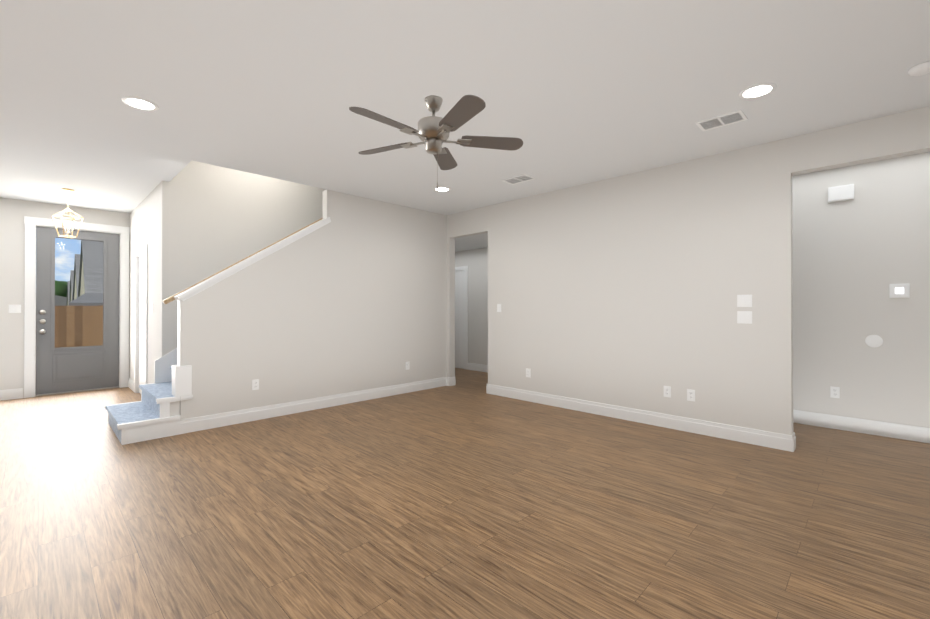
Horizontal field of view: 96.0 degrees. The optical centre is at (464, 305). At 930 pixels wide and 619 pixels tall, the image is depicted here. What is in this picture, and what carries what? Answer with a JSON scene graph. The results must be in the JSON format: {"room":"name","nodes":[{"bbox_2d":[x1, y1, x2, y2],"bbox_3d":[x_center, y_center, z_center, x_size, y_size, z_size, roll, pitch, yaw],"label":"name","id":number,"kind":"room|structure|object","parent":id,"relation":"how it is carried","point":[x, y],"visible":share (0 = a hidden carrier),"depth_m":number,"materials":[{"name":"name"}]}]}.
{"room":"living room","nodes":[
{"label":"living room","id":0,"kind":"room"},
{"bbox_2d":[0,197,129,397],"bbox_3d":[-5.498,-0.088,6.672,0.150,2.770,10.720,0,0,44],"label":"wall","id":1,"kind":"structure","parent":0,"point":[13,212],"depth_m":5.81,"materials":[{"name":"white paint"}]},
{"bbox_2d":[0,388,22,400],"bbox_3d":[-7.687,1.217,4.317,0.016,0.140,4.300,0,0,44],"label":"baseboard","id":2,"kind":"structure","parent":1,"relation":"attached to","point":[8,394],"depth_m":5.77,"materials":[{"name":"white wood"}]},
{"bbox_2d":[9,305,20,312],"bbox_3d":[-6.239,0.043,5.802,0.012,0.116,0.118,0,0,44],"label":"light switch","id":3,"kind":"object","parent":1,"relation":"attached to","point":[14,308],"visible":1,"depth_m":5.80,"materials":[{"name":"white plastic"}]},
{"bbox_2d":[24,216,129,397],"bbox_3d":[-5.823,0.022,6.325,0.172,2.548,1.162,0,0,44],"label":"door frame","id":4,"kind":"structure","parent":1,"relation":"attached to","point":[31,223],"depth_m":6.01,"materials":[{"name":"white painted wood"}]},
{"bbox_2d":[36,226,119,394],"bbox_3d":[-5.793,0.072,6.304,0.123,2.406,0.934,0,0,44],"label":"front door","id":5,"kind":"structure","parent":1,"relation":"in","point":[64,369],"depth_m":6.25,"materials":[{"name":"grey wood"}]},
{"bbox_2d":[129,183,159,383],"bbox_3d":[-4.476,-0.091,5.908,2.380,2.770,0.120,0,0,44],"label":"wall","id":6,"kind":"structure","parent":0,"point":[144,221],"depth_m":5.47,"materials":[{"name":"white paint"}]},
{"bbox_2d":[128,378,133,391],"bbox_3d":[-5.152,1.226,6.470,0.580,0.140,0.016,0,0,44],"label":"baseboard","id":7,"kind":"structure","parent":6,"relation":"attached to","point":[130,382],"depth_m":6.48,"materials":[{"name":"white wood"}]},
{"bbox_2d":[134,244,147,392],"bbox_3d":[-4.546,0.236,5.963,0.970,2.115,0.138,0,0,44],"label":"trim","id":8,"kind":"structure","parent":6,"relation":"attached to","point":[141,251],"depth_m":6.19,"materials":[{"name":"white wood"}]},
{"bbox_2d":[139,254,144,393],"bbox_3d":[-4.575,0.280,5.934,0.770,2.003,0.093,0,0,44],"label":"closet door","id":9,"kind":"structure","parent":6,"relation":"in","point":[142,319],"depth_m":6.00,"materials":[{"name":"white wood"}]},
{"bbox_2d":[160,161,326,357],"bbox_3d":[-2.355,-0.505,6.287,0.120,3.600,3.630,0,0,44],"label":"wall","id":10,"kind":"structure","parent":0,"point":[214,219],"depth_m":5.35,"materials":[{"name":"white paint"}]},
{"bbox_2d":[177,190,446,419],"bbox_3d":[-1.621,-0.093,5.548,0.120,2.770,3.656,0,0,44],"label":"wall","id":11,"kind":"structure","parent":0,"point":[351,296],"depth_m":5.35,"materials":[{"name":"white paint"}]},
{"bbox_2d":[126,348,192,441],"bbox_3d":[-2.122,-0.216,5.673,1.070,2.977,3.980,0,0,44],"label":"trim","id":12,"kind":"structure","parent":11,"relation":"attached to","point":[179,377],"depth_m":4.24,"materials":[{"name":"white wood"}]},
{"bbox_2d":[163,218,322,303],"bbox_3d":[-1.802,-1.181,5.541,0.079,2.345,3.606,0,0,44],"label":"handrail","id":13,"kind":"object","parent":11,"relation":"attached to","point":[169,300],"visible":0.1,"depth_m":4.67,"materials":[{"name":"brown wood"}]},
{"bbox_2d":[174,217,330,300],"bbox_3d":[-2.340,-0.588,4.817,0.164,1.092,1.660,0,0,44],"label":"trim","id":14,"kind":"structure","parent":11,"relation":"on","point":[216,278],"depth_m":4.66,"materials":[{"name":"white wood"}]},
{"bbox_2d":[252,379,258,389],"bbox_3d":[-2.354,0.889,4.705,0.010,0.116,0.072,0,0,44],"label":"outlet","id":15,"kind":"object","parent":11,"relation":"attached to","point":[255,384],"visible":1,"depth_m":4.70,"materials":[{"name":"white plastic"}]},
{"bbox_2d":[180,377,447,433],"bbox_3d":[-1.572,1.222,5.493,0.020,0.140,3.658,0,0,44],"label":"baseboard","id":16,"kind":"structure","parent":11,"relation":"attached to","point":[189,425],"depth_m":5.04,"materials":[{"name":"white wood"}]},
{"bbox_2d":[405,362,409,369],"bbox_3d":[-0.856,0.895,6.233,0.010,0.116,0.072,0,0,44],"label":"outlet","id":17,"kind":"object","parent":11,"relation":"attached to","point":[407,365],"visible":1,"depth_m":6.23,"materials":[{"name":"white plastic"}]},
{"bbox_2d":[0,368,929,618],"bbox_3d":[-1.357,1.329,2.520,11.870,0.100,10.840,0,0,44],"label":"floor","id":18,"kind":"structure","parent":0,"point":[466,496],"depth_m":2.53,"materials":[{"name":"brown wood"}]},
{"bbox_2d":[105,366,179,444],"bbox_3d":[-2.137,-0.037,5.679,1.104,2.660,4.090,0,0,44],"label":"stair steps","id":19,"kind":"structure","parent":18,"relation":"on","point":[154,413],"depth_m":4.14,"materials":[{"name":"blue carpet"}]},
{"bbox_2d":[0,0,929,214],"bbox_3d":[-1.465,-1.541,2.422,11.870,0.100,10.530,0,0,44],"label":"ceiling","id":20,"kind":"structure","parent":0,"point":[571,93],"depth_m":2.83,"materials":[{"name":"white paint"}]},
{"bbox_2d":[52,188,82,237],"bbox_3d":[-5.059,-1.176,5.332,0.228,0.605,0.228,0,0,24],"label":"pendant lantern","id":21,"kind":"object","parent":20,"relation":"hanging from","point":[67,228],"visible":1,"depth_m":5.33,"materials":[{"name":"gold metal"}]},
{"bbox_2d":[122,96,158,110],"bbox_3d":[-2.391,-1.485,3.084,0.216,0.006,0.216,0,0,44],"label":"recessed light","id":22,"kind":"object","parent":20,"relation":"in","point":[140,103],"visible":1,"depth_m":3.07,"materials":[{"name":"white glass"}]},
{"bbox_2d":[349,95,522,191],"bbox_3d":[-0.267,-1.156,2.986,1.282,0.664,1.227,0,0,44],"label":"ceiling fan","id":23,"kind":"object","parent":20,"relation":"hanging from","point":[433,131],"visible":1,"depth_m":2.97,"materials":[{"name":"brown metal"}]},
{"bbox_2d":[434,187,449,191],"bbox_3d":[-0.291,-1.475,5.311,0.216,0.006,0.216,0,0,44],"label":"recessed light","id":24,"kind":"object","parent":20,"relation":"in","point":[442,189],"visible":0.92,"depth_m":5.32,"materials":[{"name":"white glass"}]},
{"bbox_2d":[501,174,535,184],"bbox_3d":[0.625,-1.477,4.902,0.340,0.007,0.220,0,0,44],"label":"ceiling vent","id":25,"kind":"object","parent":20,"relation":"in","point":[518,179],"visible":0.98,"depth_m":4.89,"materials":[{"name":"white metal"}]},
{"bbox_2d":[695,110,747,130],"bbox_3d":[2.061,-1.483,3.368,0.320,0.007,0.220,0,0,44],"label":"ceiling vent","id":26,"kind":"object","parent":20,"relation":"in","point":[723,120],"visible":1,"depth_m":3.36,"materials":[{"name":"white metal"}]},
{"bbox_2d":[739,83,775,98],"bbox_3d":[2.027,-1.485,2.904,0.216,0.006,0.216,0,0,44],"label":"recessed light","id":27,"kind":"object","parent":20,"relation":"in","point":[757,90],"visible":1,"depth_m":2.89,"materials":[{"name":"white glass"}]},
{"bbox_2d":[908,61,929,75],"bbox_3d":[2.861,-1.473,2.612,0.136,0.034,0.136,0,0,44],"label":"smoke detector","id":28,"kind":"object","parent":20,"relation":"attached to","point":[920,69],"visible":1,"depth_m":2.60,"materials":[{"name":"white plastic"}]},
{"bbox_2d":[455,248,487,368],"bbox_3d":[0.348,0.034,8.362,3.270,2.540,0.120,0,0,44],"label":"wall","id":29,"kind":"structure","parent":0,"point":[475,261],"depth_m":8.36,"materials":[{"name":"white paint"}]},
{"bbox_2d":[455,271,463,367],"bbox_3d":[-0.296,0.288,8.897,0.794,2.017,0.013,0,0,44],"label":"hall door","id":30,"kind":"structure","parent":29,"relation":"in","point":[459,319],"depth_m":8.71,"materials":[{"name":"white wood"}]},
{"bbox_2d":[455,266,467,368],"bbox_3d":[-0.297,0.249,8.896,0.970,2.115,0.018,0,0,44],"label":"door frame","id":31,"kind":"structure","parent":29,"relation":"attached to","point":[464,269],"depth_m":8.58,"materials":[{"name":"white wood"}]},
{"bbox_2d":[467,363,487,371],"bbox_3d":[0.711,1.232,7.905,1.880,0.140,0.016,0,0,44],"label":"baseboard","id":32,"kind":"structure","parent":29,"relation":"attached to","point":[470,366],"depth_m":8.35,"materials":[{"name":"white wood"}]},
{"bbox_2d":[455,233,487,251],"bbox_3d":[-0.177,-1.188,7.832,3.030,0.100,1.380,0,0,44],"label":"ceiling","id":33,"kind":"structure","parent":0,"point":[478,241],"depth_m":7.56,"materials":[{"name":"white paint"}]},
{"bbox_2d":[447,106,929,434],"bbox_3d":[1.357,-0.509,5.273,11.600,3.600,0.120,0,0,44],"label":"wall","id":34,"kind":"structure","parent":0,"point":[624,290],"depth_m":4.43,"materials":[{"name":"white paint"}]},
{"bbox_2d":[497,304,500,311],"bbox_3d":[0.491,0.034,6.030,0.072,0.116,0.012,0,0,44],"label":"light switch","id":35,"kind":"object","parent":34,"relation":"attached to","point":[498,307],"visible":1,"depth_m":6.03,"materials":[{"name":"white plastic"}]},
{"bbox_2d":[526,368,530,377],"bbox_3d":[0.855,0.913,5.669,0.072,0.116,0.010,0,0,44],"label":"electrical outlet","id":36,"kind":"object","parent":34,"relation":"attached to","point":[528,373],"visible":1,"depth_m":5.66,"materials":[{"name":"white plastic"}]},
{"bbox_2d":[486,384,795,451],"bbox_3d":[1.609,1.220,4.937,3.592,0.140,0.036,0,0,44],"label":"baseboard","id":37,"kind":"structure","parent":34,"relation":"attached to","point":[774,440],"depth_m":4.45,"materials":[{"name":"white wood"}]},
{"bbox_2d":[664,386,670,397],"bbox_3d":[2.133,0.907,4.416,0.072,0.116,0.010,0,0,44],"label":"electrical outlet","id":38,"kind":"object","parent":34,"relation":"attached to","point":[667,391],"visible":1,"depth_m":4.41,"materials":[{"name":"white plastic"}]},
{"bbox_2d":[687,389,694,401],"bbox_3d":[2.297,0.912,4.255,0.072,0.116,0.010,0,0,44],"label":"electrical outlet","id":39,"kind":"object","parent":34,"relation":"attached to","point":[690,395],"visible":1,"depth_m":4.25,"materials":[{"name":"white plastic"}]},
{"bbox_2d":[737,311,751,323],"bbox_3d":[2.627,0.110,3.934,0.118,0.116,0.012,0,0,44],"label":"light switch","id":40,"kind":"object","parent":34,"relation":"attached to","point":[745,317],"visible":1,"depth_m":3.93,"materials":[{"name":"white plastic"}]},
{"bbox_2d":[737,295,751,306],"bbox_3d":[2.627,-0.045,3.934,0.118,0.116,0.012,0,0,44],"label":"light switch","id":41,"kind":"object","parent":34,"relation":"attached to","point":[744,300],"visible":1,"depth_m":3.93,"materials":[{"name":"white plastic"}]},
{"bbox_2d":[793,152,929,427],"bbox_3d":[4.475,-0.100,3.880,5.200,2.770,0.120,0,0,44],"label":"wall","id":42,"kind":"structure","parent":0,"point":[861,251],"depth_m":4.20,"materials":[{"name":"white paint"}]},
{"bbox_2d":[830,386,839,397],"bbox_3d":[3.871,0.907,4.378,0.072,0.116,0.010,0,0,44],"label":"outlet","id":43,"kind":"object","parent":42,"relation":"attached to","point":[834,392],"visible":1,"depth_m":4.38,"materials":[{"name":"white plastic"}]},
{"bbox_2d":[828,184,853,202],"bbox_3d":[3.894,-1.163,4.335,0.200,0.150,0.051,0,0,44],"label":"door chime","id":44,"kind":"object","parent":42,"relation":"attached to","point":[841,193],"visible":0.98,"depth_m":4.32,"materials":[{"name":"white plastic"}]},
{"bbox_2d":[793,410,929,442],"bbox_3d":[4.470,1.215,3.784,5.080,0.140,0.016,0,0,44],"label":"baseboard","id":45,"kind":"structure","parent":42,"relation":"attached to","point":[893,430],"depth_m":4.21,"materials":[{"name":"white wood"}]},
{"bbox_2d":[865,335,882,347],"bbox_3d":[4.081,0.354,4.176,0.128,0.128,0.009,0,0,44],"label":"cover plate","id":46,"kind":"object","parent":42,"relation":"attached to","point":[874,341],"visible":1,"depth_m":4.17,"materials":[{"name":"white plastic"}]},
{"bbox_2d":[889,283,909,297],"bbox_3d":[4.201,-0.144,4.046,0.136,0.136,0.028,0,0,44],"label":"thermostat","id":47,"kind":"object","parent":42,"relation":"attached to","point":[899,290],"visible":1,"depth_m":4.04,"materials":[{"name":"white plastic"}]},
{"label":"outside","id":48,"kind":"structure","parent":0,"visible":0},
{"bbox_2d":[55,238,80,281],"bbox_3d":[-107.267,-48.156,133.511,0.001,120.000,280.000,0,0,44],"label":"sky","id":49,"kind":"structure","parent":48,"point":[61,259],"depth_m":123.00,"materials":[{"name":"blue"}]},
{"bbox_3d":[-45.865,1.773,45.054,111.250,0.580,80.000,0,0,44],"label":"ground","id":50,"kind":"structure","parent":48,"visible":0},
{"bbox_2d":[55,295,66,305],"bbox_3d":[-32.665,0.590,29.420,8.000,2.811,7.480,0,0,44],"label":"house","id":51,"kind":"structure","parent":50,"relation":"on","point":[60,302],"depth_m":28.72,"materials":[{"name":"grey"}]},
{"bbox_2d":[55,280,66,296],"bbox_3d":[-43.789,-0.305,45.073,8.000,4.736,3.021,0,0,44],"label":"tree","id":52,"kind":"object","parent":50,"relation":"on","point":[61,285],"depth_m":42.59,"materials":[{"name":"green plant"}]},
{"bbox_2d":[66,281,69,305],"bbox_3d":[-18.129,0.311,27.818,3.300,3.355,12.040,0,0,44],"label":"house","id":53,"kind":"structure","parent":50,"relation":"on","point":[68,290],"depth_m":23.48,"materials":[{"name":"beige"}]},
{"bbox_2d":[69,270,73,301],"bbox_3d":[-14.608,0.151,24.267,3.300,3.643,12.040,0,0,44],"label":"house","id":54,"kind":"structure","parent":50,"relation":"on","point":[71,286],"depth_m":19.98,"materials":[{"name":"beige"}]},
{"bbox_2d":[72,254,79,300],"bbox_3d":[-11.094,-0.025,20.711,3.300,3.966,12.040,0,0,44],"label":"house","id":55,"kind":"structure","parent":50,"relation":"on","point":[75,279],"depth_m":16.32,"materials":[{"name":"beige"}]},
{"bbox_2d":[55,305,102,347],"bbox_3d":[-8.471,0.952,9.857,0.060,1.918,10.110,0,0,44],"label":"fence","id":56,"kind":"object","parent":50,"relation":"on","point":[87,322],"depth_m":9.50,"materials":[{"name":"brown wood"}]},
{"bbox_2d":[69,240,102,305],"bbox_3d":[-7.001,-0.080,16.301,5.120,4.037,12.443,0,0,44],"label":"house","id":57,"kind":"structure","parent":50,"relation":"on","point":[85,274],"depth_m":12.29,"materials":[{"name":"grey"}]}
]}

